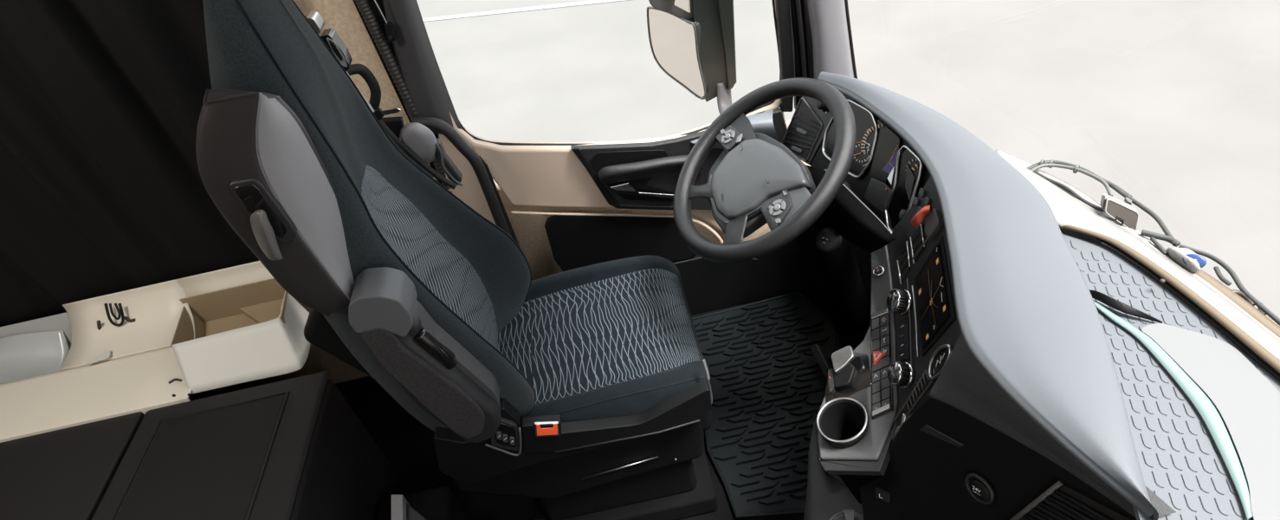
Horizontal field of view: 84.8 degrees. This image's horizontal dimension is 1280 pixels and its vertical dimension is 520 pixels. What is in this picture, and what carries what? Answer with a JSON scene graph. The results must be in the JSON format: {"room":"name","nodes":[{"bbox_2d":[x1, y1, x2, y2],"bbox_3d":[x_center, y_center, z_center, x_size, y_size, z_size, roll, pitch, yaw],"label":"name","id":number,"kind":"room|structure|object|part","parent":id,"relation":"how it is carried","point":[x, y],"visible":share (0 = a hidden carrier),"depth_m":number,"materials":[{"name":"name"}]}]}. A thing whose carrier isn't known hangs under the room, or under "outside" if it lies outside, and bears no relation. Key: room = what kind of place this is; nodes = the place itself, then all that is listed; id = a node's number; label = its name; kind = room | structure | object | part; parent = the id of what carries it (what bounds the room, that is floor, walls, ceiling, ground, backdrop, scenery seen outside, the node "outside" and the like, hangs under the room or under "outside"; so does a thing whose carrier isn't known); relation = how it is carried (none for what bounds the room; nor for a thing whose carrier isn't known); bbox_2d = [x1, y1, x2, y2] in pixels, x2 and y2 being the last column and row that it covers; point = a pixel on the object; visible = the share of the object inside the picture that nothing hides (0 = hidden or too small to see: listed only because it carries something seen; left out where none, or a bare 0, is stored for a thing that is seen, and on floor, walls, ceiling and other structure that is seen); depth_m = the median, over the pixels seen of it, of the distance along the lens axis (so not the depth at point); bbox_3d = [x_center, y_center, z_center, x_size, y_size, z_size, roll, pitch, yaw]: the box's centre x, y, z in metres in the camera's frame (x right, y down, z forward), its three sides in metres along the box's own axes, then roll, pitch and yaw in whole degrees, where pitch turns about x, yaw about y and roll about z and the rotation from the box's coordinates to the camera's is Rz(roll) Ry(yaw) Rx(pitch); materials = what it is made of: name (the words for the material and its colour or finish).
{"room":"vehicle interior","nodes":[
{"label":"vehicle interior","id":0,"kind":"room"},
{"bbox_2d":[0,329,69,383],"bbox_3d":[-1.778,0.295,1.923,0.401,0.102,0.117,-13,40,0],"label":"container","id":1,"kind":"object","parent":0,"point":[26,355],"visible":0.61,"depth_m":1.92,"materials":[{"name":"grey plastic"}]},
{"bbox_2d":[188,119,809,400],"bbox_3d":[-0.965,-0.445,1.760,3.010,2.260,0.030,-13,40,0],"label":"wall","id":2,"kind":"structure","parent":0,"point":[529,229],"depth_m":2.23,"materials":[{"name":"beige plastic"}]},
{"bbox_2d":[293,0,438,181],"bbox_3d":[-0.811,-0.301,1.869,0.435,1.004,0.015,-13,40,0],"label":"trim","id":3,"kind":"structure","parent":2,"relation":"attached to","point":[342,16],"depth_m":1.70,"materials":[{"name":"beige fabric"}]},
{"bbox_2d":[373,0,396,42],"bbox_3d":[-0.595,-0.569,1.610,0.027,0.141,0.017,-13,40,0],"label":"rail","id":4,"kind":"object","parent":2,"relation":"attached to","point":[390,30],"visible":1,"depth_m":1.63,"materials":[{"name":"black plastic"}]},
{"bbox_3d":[-0.602,-0.582,1.598,0.018,0.104,0.004,-13,40,0],"label":"rod","id":5,"kind":"part","parent":4,"relation":"part of","materials":[{"name":"silver metal"}]},
{"bbox_2d":[354,0,452,192],"bbox_3d":[-0.589,-0.390,1.788,0.059,0.792,0.028,-13,40,0],"label":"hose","id":6,"kind":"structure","parent":2,"relation":"attached to","point":[364,7],"depth_m":1.69,"materials":[{"name":"black rubber"}]},
{"bbox_2d":[352,0,533,280],"bbox_3d":[-0.508,-0.199,1.966,0.228,1.297,0.057,-13,40,0],"label":"door frame","id":7,"kind":"structure","parent":2,"relation":"attached to","point":[415,57],"depth_m":1.74,"materials":[{"name":"grey plastic"}]},
{"bbox_2d":[413,0,787,271],"bbox_3d":[-0.070,-0.366,1.879,0.983,1.075,0.123,-13,40,0],"label":"door","id":8,"kind":"structure","parent":2,"relation":"in","point":[643,173],"depth_m":1.98,"materials":[{"name":"beige plastic"},{"name":"black plastic"},{"name":"rubber"}]},
{"bbox_3d":[-0.450,-0.136,1.964,0.143,0.647,0.072,-13,40,0],"label":"grab handle","id":9,"kind":"part","parent":8,"relation":"part of","materials":[{"name":"black plastic"}]},
{"bbox_3d":[-0.042,-0.349,1.933,0.927,0.810,0.030,-13,40,0],"label":"trim","id":10,"kind":"part","parent":8,"relation":"part of","materials":[{"name":"beige plastic"}]},
{"bbox_3d":[-0.047,-0.200,1.989,0.064,0.028,0.004,-13,40,0],"label":"opener plate","id":11,"kind":"part","parent":8,"relation":"part of","materials":[{"name":"grey"}]},
{"bbox_3d":[0.139,-0.244,2.024,0.611,0.347,0.022,-13,40,0],"label":"handle panel","id":12,"kind":"part","parent":8,"relation":"part of","materials":[{"name":"black plastic"}]},
{"bbox_2d":[646,0,736,114],"bbox_3d":[0.176,-0.625,2.107,0.248,0.526,0.456,-13,40,0],"label":"mirror","id":13,"kind":"object","parent":8,"relation":"attached to","point":[693,42],"visible":0.88,"depth_m":2.15,"materials":[{"name":"black mirror"}]},
{"bbox_3d":[0.097,-0.777,2.001,0.010,0.127,0.143,-34,44,-23],"label":"pane","id":14,"kind":"part","parent":13,"relation":"part of","materials":[{"name":"beige mirror"}]},
{"bbox_3d":[0.286,-0.443,2.165,0.060,0.143,0.287,-13,40,0],"label":"mounting arm","id":15,"kind":"part","parent":13,"relation":"part of","materials":[{"name":"grey"}]},
{"bbox_3d":[0.262,-0.329,1.944,0.267,0.119,0.072,-13,40,0],"label":"sail panel","id":16,"kind":"part","parent":8,"relation":"part of","materials":[{"name":"grey"}]},
{"bbox_2d":[671,239,819,315],"bbox_3d":[0.177,0.082,2.325,1.190,0.245,0.035,-13,40,0],"label":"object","id":17,"kind":"structure","parent":2,"relation":"attached to","point":[707,285],"depth_m":2.32,"materials":[{"name":"black plastic"}]},
{"bbox_2d":[775,0,807,111],"bbox_3d":[0.398,-0.578,1.819,0.091,0.473,0.051,-13,40,0],"label":"door frame","id":18,"kind":"structure","parent":2,"relation":"attached to","point":[786,66],"depth_m":1.82,"materials":[{"name":"black rubber"}]},
{"bbox_2d":[801,0,814,78],"bbox_3d":[0.429,-0.591,1.795,0.044,0.413,0.020,-13,40,0],"label":"trim","id":19,"kind":"structure","parent":2,"relation":"attached to","point":[804,6],"depth_m":1.81,"materials":[{"name":"black rubber"}]},
{"bbox_2d":[807,0,853,79],"bbox_3d":[0.483,-0.591,1.747,0.135,0.397,0.050,-13,40,0],"label":"trim","id":20,"kind":"structure","parent":2,"relation":"attached to","point":[828,20],"depth_m":1.75,"materials":[{"name":"grey plastic"}]},
{"bbox_2d":[844,0,857,78],"bbox_3d":[0.524,-0.601,1.753,0.054,0.356,0.008,-13,40,0],"label":"trim","id":21,"kind":"structure","parent":2,"relation":"attached to","point":[845,1],"depth_m":1.78,"materials":[{"name":"black rubber"}]},
{"bbox_2d":[335,286,858,519],"bbox_3d":[-0.551,1.092,1.567,3.150,0.060,2.360,-13,40,0],"label":"floor","id":22,"kind":"structure","parent":0,"point":[408,444],"depth_m":2.14,"materials":[{"name":"black carpet"}]},
{"bbox_2d":[0,371,407,519],"bbox_3d":[-1.354,1.146,1.242,1.540,0.543,1.655,-13,40,0],"label":"bunk base","id":23,"kind":"object","parent":22,"relation":"on","point":[294,448],"visible":0.99,"depth_m":1.59,"materials":[{"name":"black plastic"}]},
{"bbox_3d":[-1.622,1.005,1.077,1.078,0.020,1.652,-13,40,0],"label":"panel","id":24,"kind":"part","parent":23,"relation":"part of","materials":[{"name":"black plastic"}]},
{"bbox_2d":[0,260,298,442],"bbox_3d":[-1.585,0.314,1.832,1.370,0.176,0.375,-13,40,0],"label":"tray","id":25,"kind":"object","parent":23,"relation":"on","point":[108,370],"visible":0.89,"depth_m":1.85,"materials":[{"name":"beige plastic"}]},
{"bbox_2d":[0,346,192,442],"bbox_3d":[-1.674,0.406,1.790,1.155,0.030,0.214,-13,40,0],"label":"panel","id":26,"kind":"object","parent":25,"relation":"on","point":[106,385],"depth_m":1.77,"materials":[{"name":"beige plastic"}]},
{"bbox_2d":[103,303,124,325],"bbox_3d":[-1.429,0.147,1.910,0.043,0.067,0.036,-13,40,0],"label":"loop","id":27,"kind":"object","parent":25,"relation":"hanging from","point":[120,312],"visible":1,"depth_m":1.90,"materials":[{"name":"black rubber"}]},
{"bbox_3d":[-1.421,0.138,1.900,0.024,0.043,0.030,-13,40,0],"label":"cord","id":28,"kind":"part","parent":27,"relation":"part of","materials":[{"name":"black rubber"}]},
{"bbox_2d":[58,278,195,370],"bbox_3d":[-1.382,0.168,1.891,0.370,0.101,0.158,-13,40,0],"label":"tray","id":29,"kind":"object","parent":25,"relation":"on","point":[151,313],"depth_m":1.92,"materials":[{"name":"beige plastic"}]},
{"bbox_2d":[170,277,310,394],"bbox_3d":[-1.046,0.190,1.828,0.396,0.128,0.324,-13,40,0],"label":"storage bin","id":30,"kind":"object","parent":25,"relation":"on","point":[254,331],"visible":0.89,"depth_m":1.74,"materials":[{"name":"white plastic"}]},
{"bbox_3d":[-0.877,0.837,1.065,0.297,0.006,1.556,-13,40,0],"label":"lid","id":31,"kind":"part","parent":23,"relation":"part of","materials":[{"name":"black plastic"}]},
{"bbox_3d":[-0.878,0.832,1.070,0.315,0.010,1.551,-13,40,0],"label":"lid frame","id":32,"kind":"part","parent":23,"relation":"part of","materials":[{"name":"black plastic"}]},
{"bbox_3d":[-0.866,0.837,1.077,0.454,0.020,1.652,-13,40,0],"label":"panel","id":33,"kind":"part","parent":23,"relation":"part of","materials":[{"name":"black plastic"}]},
{"bbox_2d":[374,485,470,519],"bbox_3d":[-0.458,1.166,1.254,0.200,0.200,1.600,-13,40,0],"label":"trim","id":34,"kind":"structure","parent":22,"relation":"on","point":[440,502],"depth_m":1.77,"materials":[{"name":"black plastic"}]},
{"bbox_2d":[391,494,426,519],"bbox_3d":[-0.503,0.611,1.580,0.084,0.090,0.173,-18,40,-6],"label":"post","id":35,"kind":"object","parent":34,"relation":"on","point":[401,508],"visible":1,"depth_m":1.58,"materials":[{"name":"grey"}]},
{"bbox_3d":[-0.532,0.613,1.578,0.028,0.080,0.162,-18,40,-6],"label":"post","id":36,"kind":"part","parent":35,"relation":"part of","materials":[{"name":"grey"}]},
{"bbox_3d":[-0.496,0.623,1.580,0.058,0.070,0.162,-22,41,-11],"label":"post","id":37,"kind":"part","parent":35,"relation":"part of","materials":[{"name":"black plastic"}]},
{"bbox_2d":[195,0,717,519],"bbox_3d":[-0.279,0.023,1.547,0.744,1.480,0.674,-13,40,0],"label":"seat","id":38,"kind":"object","parent":22,"relation":"on","point":[403,281],"visible":0.98,"depth_m":1.40,"materials":[{"name":"fabric"}]},
{"bbox_3d":[-0.565,-0.081,1.016,0.016,0.025,0.003,-13,40,0],"label":"lock plate","id":39,"kind":"part","parent":38,"relation":"part of","materials":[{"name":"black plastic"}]},
{"bbox_3d":[-0.552,-0.034,1.040,0.042,0.099,0.023,11,45,26],"label":"release lever","id":40,"kind":"part","parent":38,"relation":"part of","materials":[{"name":"grey plastic"}]},
{"bbox_3d":[-0.483,-0.109,1.388,0.334,1.010,0.498,-13,40,0],"label":"backrest","id":41,"kind":"part","parent":38,"relation":"part of","materials":[{"name":"fabric"}]},
{"bbox_2d":[346,63,457,189],"bbox_3d":[-0.538,-0.305,1.602,0.134,0.355,0.107,-13,40,0],"label":"belt","id":42,"kind":"object","parent":38,"relation":"attached to","point":[392,126],"visible":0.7,"depth_m":1.59,"materials":[{"name":"black fabric"}]},
{"bbox_3d":[-0.578,-0.307,1.649,0.056,0.067,0.020,-13,40,0],"label":"strap plate","id":43,"kind":"part","parent":42,"relation":"part of","materials":[{"name":"black plastic"}]},
{"bbox_3d":[-0.398,0.118,1.212,0.049,0.068,0.032,-13,40,0],"label":"tilt knob","id":44,"kind":"part","parent":38,"relation":"part of","materials":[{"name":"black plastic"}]},
{"bbox_3d":[-0.518,-0.272,1.645,0.097,0.128,0.066,16,47,30],"label":"armrest","id":45,"kind":"part","parent":38,"relation":"part of","materials":[{"name":"grey plastic"}]},
{"bbox_3d":[-0.400,0.034,1.496,0.117,0.621,0.344,-13,40,0],"label":"backrest panel","id":46,"kind":"part","parent":38,"relation":"part of","materials":[{"name":"fabric"}]},
{"bbox_3d":[-0.360,0.157,1.234,0.048,0.094,0.025,-13,40,0],"label":"armrest handle","id":47,"kind":"part","parent":38,"relation":"part of","materials":[{"name":"black plastic"}]},
{"bbox_3d":[-0.376,0.193,1.282,0.154,0.422,0.065,-13,40,0],"label":"armrest","id":48,"kind":"part","parent":38,"relation":"part of","materials":[{"name":"black plastic"}]},
{"bbox_3d":[-0.347,0.188,1.309,0.102,0.301,0.045,-13,40,0],"label":"armrest rail","id":49,"kind":"part","parent":38,"relation":"part of","materials":[{"name":"grey plastic"}]},
{"bbox_2d":[496,431,501,439],"bbox_3d":[-0.289,0.360,1.439,0.013,0.026,0.004,-13,40,0],"label":"rocker switch","id":50,"kind":"object","parent":38,"relation":"attached to","point":[498,433],"depth_m":1.44,"materials":[{"name":"grey plastic"}]},
{"bbox_2d":[502,433,507,442],"bbox_3d":[-0.279,0.368,1.447,0.013,0.026,0.004,-13,40,0],"label":"rocker switch","id":51,"kind":"object","parent":38,"relation":"attached to","point":[504,436],"depth_m":1.44,"materials":[{"name":"grey plastic"}]},
{"bbox_3d":[-0.281,0.361,1.453,0.062,0.113,0.012,-13,40,0],"label":"control panel","id":52,"kind":"part","parent":38,"relation":"part of","materials":[{"name":"black plastic"}]},
{"bbox_2d":[509,436,514,445],"bbox_3d":[-0.266,0.375,1.456,0.013,0.027,0.004,-13,40,0],"label":"rocker switch","id":53,"kind":"object","parent":38,"relation":"attached to","point":[511,438],"depth_m":1.45,"materials":[{"name":"grey plastic"}]},
{"bbox_2d":[521,413,561,452],"bbox_3d":[-0.209,0.371,1.487,0.100,0.111,0.032,-13,40,0],"label":"seat belt buckle","id":54,"kind":"object","parent":38,"relation":"attached to","point":[539,433],"visible":1,"depth_m":1.47,"materials":[{"name":"black plastic"}]},
{"bbox_3d":[-0.132,0.185,1.702,0.510,0.046,0.364,-13,40,0],"label":"cushion panel","id":55,"kind":"part","parent":38,"relation":"part of","materials":[{"name":"fabric"}]},
{"bbox_2d":[520,255,712,424],"bbox_3d":[-0.146,0.209,1.726,0.564,0.137,0.516,-13,40,0],"label":"seat cushion","id":56,"kind":"object","parent":38,"relation":"on","point":[615,341],"depth_m":1.66,"materials":[{"name":"black fabric"}]},
{"bbox_2d":[691,290,847,518],"bbox_3d":[0.392,0.399,2.071,0.538,0.018,0.790,-13,40,0],"label":"floor mat","id":57,"kind":"object","parent":22,"relation":"on","point":[768,385],"visible":0.8,"depth_m":2.07,"materials":[{"name":"black rubber"}]},
{"bbox_2d":[809,343,833,378],"bbox_3d":[0.557,0.308,2.072,0.076,0.094,0.112,-13,40,0],"label":"accelerator pedal","id":58,"kind":"object","parent":57,"relation":"on","point":[824,361],"visible":0.64,"depth_m":2.05,"materials":[{"name":"black plastic"}]},
{"bbox_2d":[781,71,1176,519],"bbox_3d":[0.585,0.162,1.565,0.490,0.962,1.384,-3,41,11],"label":"dashboard","id":59,"kind":"object","parent":22,"relation":"on","point":[982,382],"visible":0.96,"depth_m":1.12,"materials":[{"name":"grey plastic"}]},
{"bbox_2d":[781,96,832,164],"bbox_3d":[0.433,-0.339,1.799,0.096,0.225,0.222,-13,40,0],"label":"vent","id":60,"kind":"object","parent":59,"relation":"attached to","point":[809,131],"depth_m":1.78,"materials":[{"name":"grey plastic"}]},
{"bbox_2d":[816,100,828,112],"bbox_3d":[0.447,-0.379,1.706,0.031,0.039,0.040,-13,40,0],"label":"light switch","id":61,"kind":"object","parent":59,"relation":"attached to","point":[821,107],"depth_m":1.70,"materials":[{"name":"black plastic"}]},
{"bbox_2d":[795,211,870,336],"bbox_3d":[0.406,-0.001,1.605,0.292,0.535,0.148,-13,40,0],"label":"column","id":62,"kind":"structure","parent":59,"relation":"attached to","point":[831,256],"depth_m":1.63,"materials":[{"name":"black plastic"}]},
{"bbox_2d":[673,77,856,263],"bbox_3d":[0.243,-0.190,1.450,0.371,0.261,0.435,-13,40,0],"label":"steering wheel","id":63,"kind":"object","parent":62,"relation":"attached to","point":[756,180],"visible":1,"depth_m":1.41,"materials":[{"name":"black leather"}]},
{"bbox_3d":[0.183,-0.127,1.458,0.076,0.069,0.203,-29,43,-19],"label":"pad trim","id":64,"kind":"part","parent":63,"relation":"part of","materials":[{"name":"grey plastic"}]},
{"bbox_3d":[0.406,-0.044,1.511,0.052,0.057,0.051,13,46,27],"label":"stalk knob","id":65,"kind":"part","parent":62,"relation":"part of","materials":[{"name":"black plastic"}]},
{"bbox_3d":[0.389,0.220,1.328,0.050,0.037,0.049,-13,40,0],"label":"selector stem","id":66,"kind":"part","parent":59,"relation":"part of","materials":[{"name":"black plastic"}]},
{"bbox_2d":[831,512,863,519],"bbox_3d":[0.408,0.537,1.355,0.091,0.044,0.088,-13,40,0],"label":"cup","id":67,"kind":"object","parent":59,"relation":"on","point":[834,515],"depth_m":1.37,"materials":[{"name":"grey plastic"}]},
{"bbox_3d":[0.393,0.225,1.335,0.100,0.057,0.084,-13,40,0],"label":"selector plate","id":68,"kind":"part","parent":59,"relation":"part of","materials":[{"name":"black plastic"}]},
{"bbox_3d":[0.478,-0.274,1.585,0.059,0.157,0.220,-15,40,-3],"label":"gauge glass","id":69,"kind":"part","parent":59,"relation":"part of","materials":[{"name":"black"}]},
{"bbox_3d":[0.492,-0.234,1.613,0.103,0.307,0.686,-16,40,-4],"label":"instrument panel","id":70,"kind":"part","parent":59,"relation":"part of","materials":[{"name":"black plastic"}]},
{"bbox_3d":[0.438,0.423,1.263,0.007,0.037,0.032,-31,43,-21],"label":"plate","id":71,"kind":"part","parent":59,"relation":"part of","materials":[{"name":"black plastic"}]},
{"bbox_2d":[882,147,898,174],"bbox_3d":[0.505,-0.198,1.416,0.029,0.059,0.027,6,43,21],"label":"picture","id":72,"kind":"object","parent":59,"relation":"attached to","point":[890,162],"depth_m":1.42,"materials":[{"name":"blue"}]},
{"bbox_2d":[887,166,894,184],"bbox_3d":[0.509,-0.171,1.412,0.013,0.031,0.019,-13,40,0],"label":"picture","id":73,"kind":"object","parent":59,"relation":"attached to","point":[890,169],"depth_m":1.42,"materials":[{"name":"grey"}]},
{"bbox_3d":[0.469,0.076,1.263,0.040,0.047,0.044,-13,40,0],"label":"climate knob","id":74,"kind":"part","parent":59,"relation":"part of","materials":[{"name":"black"}]},
{"bbox_3d":[0.516,-0.137,1.381,0.060,0.143,0.112,-13,40,0],"label":"gauge glass","id":75,"kind":"part","parent":59,"relation":"part of","materials":[{"name":"black"}]},
{"bbox_3d":[0.454,0.200,1.217,0.040,0.047,0.044,-13,40,0],"label":"climate knob","id":76,"kind":"part","parent":59,"relation":"part of","materials":[{"name":"black"}]},
{"bbox_3d":[0.475,0.113,1.235,0.004,0.078,0.156,0,41,15],"label":"bright trim","id":77,"kind":"part","parent":59,"relation":"part of","materials":[{"name":"grey metal"}]},
{"bbox_3d":[0.521,-0.150,1.355,0.013,0.045,0.058,-7,40,6],"label":"gauge plate","id":78,"kind":"part","parent":59,"relation":"part of","materials":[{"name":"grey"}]},
{"bbox_2d":[898,223,925,284],"bbox_3d":[0.494,-0.013,1.276,0.050,0.097,0.052,-13,40,0],"label":"switch","id":79,"kind":"object","parent":59,"relation":"attached to","point":[912,252],"depth_m":1.27,"materials":[{"name":"black plastic"}]},
{"bbox_2d":[892,368,932,439],"bbox_3d":[0.454,0.270,1.201,0.083,0.174,0.049,-13,40,0],"label":"grille","id":80,"kind":"object","parent":59,"relation":"attached to","point":[919,387],"depth_m":1.19,"materials":[{"name":"grey"}]},
{"bbox_2d":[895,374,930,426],"bbox_3d":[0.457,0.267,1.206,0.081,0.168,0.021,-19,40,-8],"label":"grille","id":81,"kind":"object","parent":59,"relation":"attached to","point":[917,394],"depth_m":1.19,"materials":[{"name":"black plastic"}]},
{"bbox_3d":[0.479,0.105,1.220,0.005,0.057,0.121,-1,41,14],"label":"bright trim","id":82,"kind":"part","parent":59,"relation":"part of","materials":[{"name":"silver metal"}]},
{"bbox_2d":[911,196,920,206],"bbox_3d":[0.507,-0.107,1.286,0.011,0.017,0.019,-13,40,0],"label":"toggle switch","id":83,"kind":"object","parent":59,"relation":"attached to","point":[916,201],"depth_m":1.28,"materials":[{"name":"grey plastic"}]},
{"bbox_3d":[0.500,-0.028,1.236,0.034,0.071,0.003,-3,41,11],"label":"bright trim","id":84,"kind":"part","parent":59,"relation":"part of","materials":[{"name":"grey metal"}]},
{"bbox_3d":[0.496,-0.078,1.241,0.034,0.051,0.024,27,54,38],"label":"park brake lever","id":85,"kind":"part","parent":59,"relation":"part of","materials":[{"name":"red plastic"}]},
{"bbox_2d":[917,187,926,197],"bbox_3d":[0.512,-0.121,1.271,0.011,0.016,0.019,-13,40,0],"label":"toggle switch","id":86,"kind":"object","parent":59,"relation":"attached to","point":[922,192],"depth_m":1.27,"materials":[{"name":"grey plastic"}]},
{"bbox_2d":[923,196,930,205],"bbox_3d":[0.513,-0.104,1.250,0.011,0.016,0.018,-13,40,0],"label":"toggle switch","id":87,"kind":"object","parent":59,"relation":"attached to","point":[927,200],"depth_m":1.25,"materials":[{"name":"grey plastic"}]},
{"bbox_3d":[0.497,0.061,1.188,0.044,0.143,0.145,-2,41,12],"label":"screen frame","id":88,"kind":"part","parent":59,"relation":"part of","materials":[{"name":"black plastic"}]},
{"bbox_2d":[964,471,995,504],"bbox_3d":[0.503,0.339,1.039,0.012,0.048,0.048,-28,42,-17],"label":"socket","id":89,"kind":"object","parent":59,"relation":"attached to","point":[980,486],"depth_m":1.03,"materials":[{"name":"black plastic"}]},
{"bbox_3d":[0.537,0.417,1.128,0.080,0.539,0.408,-36,45,-26],"label":"panel","id":90,"kind":"part","parent":59,"relation":"part of","materials":[{"name":"black plastic"}]},
{"bbox_2d":[1009,479,1133,519],"bbox_3d":[0.560,0.368,0.934,0.087,0.209,0.133,-13,40,0],"label":"vent","id":91,"kind":"object","parent":59,"relation":"attached to","point":[1029,499],"depth_m":0.91,"materials":[{"name":"black plastic"}]},
{"bbox_2d":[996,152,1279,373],"bbox_3d":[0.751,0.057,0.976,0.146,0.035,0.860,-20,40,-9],"label":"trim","id":92,"kind":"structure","parent":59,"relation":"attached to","point":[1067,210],"depth_m":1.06,"materials":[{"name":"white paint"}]},
{"bbox_2d":[995,148,1279,340],"bbox_3d":[0.821,0.039,1.031,0.087,0.037,0.902,-17,40,-6],"label":"trim","id":93,"kind":"structure","parent":92,"relation":"attached to","point":[1137,233],"depth_m":1.14,"materials":[{"name":"grey paint"}]},
{"bbox_2d":[1026,159,1175,245],"bbox_3d":[0.773,-0.120,1.203,0.108,0.017,0.317,-32,43,-22],"label":"wiring loom","id":94,"kind":"object","parent":93,"relation":"on","point":[1128,199],"visible":0.88,"depth_m":1.21,"materials":[{"name":"grey"}]},
{"bbox_2d":[1033,170,1180,254],"bbox_3d":[0.772,-0.090,1.171,0.042,0.010,0.270,-20,40,-9],"label":"wiper linkage","id":95,"kind":"object","parent":93,"relation":"on","point":[1153,235],"visible":0.98,"depth_m":1.11,"materials":[{"name":"grey metal"}]},
{"bbox_3d":[0.735,-0.121,1.214,0.006,0.004,0.073,-22,41,-11],"label":"rod","id":96,"kind":"part","parent":95,"relation":"part of","materials":[{"name":"grey metal"}]},
{"bbox_3d":[0.740,-0.122,1.214,0.012,0.006,0.147,-21,41,-11],"label":"arm","id":97,"kind":"part","parent":95,"relation":"part of","materials":[{"name":"grey metal"}]},
{"bbox_3d":[0.800,-0.021,1.081,0.006,0.006,0.038,-7,40,6],"label":"rod","id":98,"kind":"part","parent":95,"relation":"part of","materials":[{"name":"grey metal"}]},
{"bbox_3d":[0.814,-0.035,1.096,0.015,0.009,0.053,-36,45,-26],"label":"arm","id":99,"kind":"part","parent":95,"relation":"part of","materials":[{"name":"grey metal"}]},
{"bbox_2d":[1100,193,1138,230],"bbox_3d":[0.778,-0.077,1.137,0.058,0.062,0.045,0,41,15],"label":"sensor box","id":100,"kind":"object","parent":93,"relation":"on","point":[1127,215],"visible":1,"depth_m":1.13,"materials":[{"name":"grey paint"}]},
{"bbox_2d":[1154,245,1279,337],"bbox_3d":[0.873,0.137,0.898,0.042,0.022,0.543,-16,40,-4],"label":"trim","id":101,"kind":"structure","parent":93,"relation":"attached to","point":[1251,310],"depth_m":0.98,"materials":[{"name":"brown plastic"}]},
{"bbox_2d":[1165,246,1206,271],"bbox_3d":[0.821,-0.007,1.049,0.042,0.035,0.067,-13,40,0],"label":"badge holder","id":102,"kind":"object","parent":101,"relation":"on","point":[1188,259],"visible":1,"depth_m":1.03,"materials":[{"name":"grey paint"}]},
{"bbox_2d":[1178,244,1279,325],"bbox_3d":[0.860,0.047,1.013,0.046,0.010,0.221,-8,40,5],"label":"cables","id":103,"kind":"object","parent":93,"relation":"on","point":[1243,292],"visible":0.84,"depth_m":1.02,"materials":[{"name":"grey plastic"}]},
{"bbox_2d":[1061,231,1279,519],"bbox_3d":[0.651,0.321,0.689,0.402,0.011,1.074,6,43,21],"label":"mat","id":104,"kind":"object","parent":59,"relation":"on","point":[1179,460],"visible":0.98,"depth_m":0.86,"materials":[{"name":"grey rubber"}]},
{"bbox_2d":[1089,289,1162,323],"bbox_3d":[0.661,0.063,0.963,0.100,0.019,0.013,27,54,38],"label":"wedge","id":105,"kind":"object","parent":104,"relation":"on","point":[1103,298],"visible":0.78,"depth_m":0.96,"materials":[{"name":"black plastic"}]},
{"bbox_2d":[1060,227,1279,381],"bbox_3d":[0.767,0.122,0.873,0.047,0.012,0.638,-19,40,-7],"label":"trim","id":106,"kind":"structure","parent":104,"relation":"on","point":[1115,248],"depth_m":0.96,"materials":[{"name":"black rubber"}]},
{"bbox_2d":[1093,300,1279,519],"bbox_3d":[0.705,0.186,0.818,0.140,0.002,0.424,-7,40,6],"label":"plastic sheet","id":107,"kind":"object","parent":104,"relation":"on","point":[1248,404],"visible":0.98,"depth_m":0.83,"materials":[{"name":"white plastic"}]},
{"label":"outside","id":108,"kind":"structure","parent":0,"visible":0},
{"bbox_2d":[416,0,1279,326],"bbox_3d":[0.425,1.915,2.411,120.000,0.001,120.000,-13,40,0],"label":"ground","id":109,"kind":"structure","parent":108,"point":[1174,104],"depth_m":5.93,"materials":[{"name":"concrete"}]},
{"bbox_2d":[422,0,625,21],"bbox_3d":[-1.499,-3.171,8.878,8.999,0.001,0.120,-1,41,14],"label":"painted line","id":110,"kind":"object","parent":109,"relation":"on","point":[591,2],"visible":0.44,"depth_m":8.88,"materials":[{"name":"grey paint"}]},
{"bbox_3d":[-1.794,-1.065,0.952,1.640,0.016,0.016,-13,40,0],"label":"rail","id":111,"kind":"object","parent":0,"visible":0},
{"bbox_2d":[0,0,259,326],"bbox_3d":[-1.619,-0.462,1.479,1.700,1.618,0.082,-13,40,0],"label":"curtain","id":112,"kind":"object","parent":111,"relation":"hanging from","point":[103,191],"visible":0.58,"depth_m":1.70,"materials":[{"name":"black fabric"}]}
]}

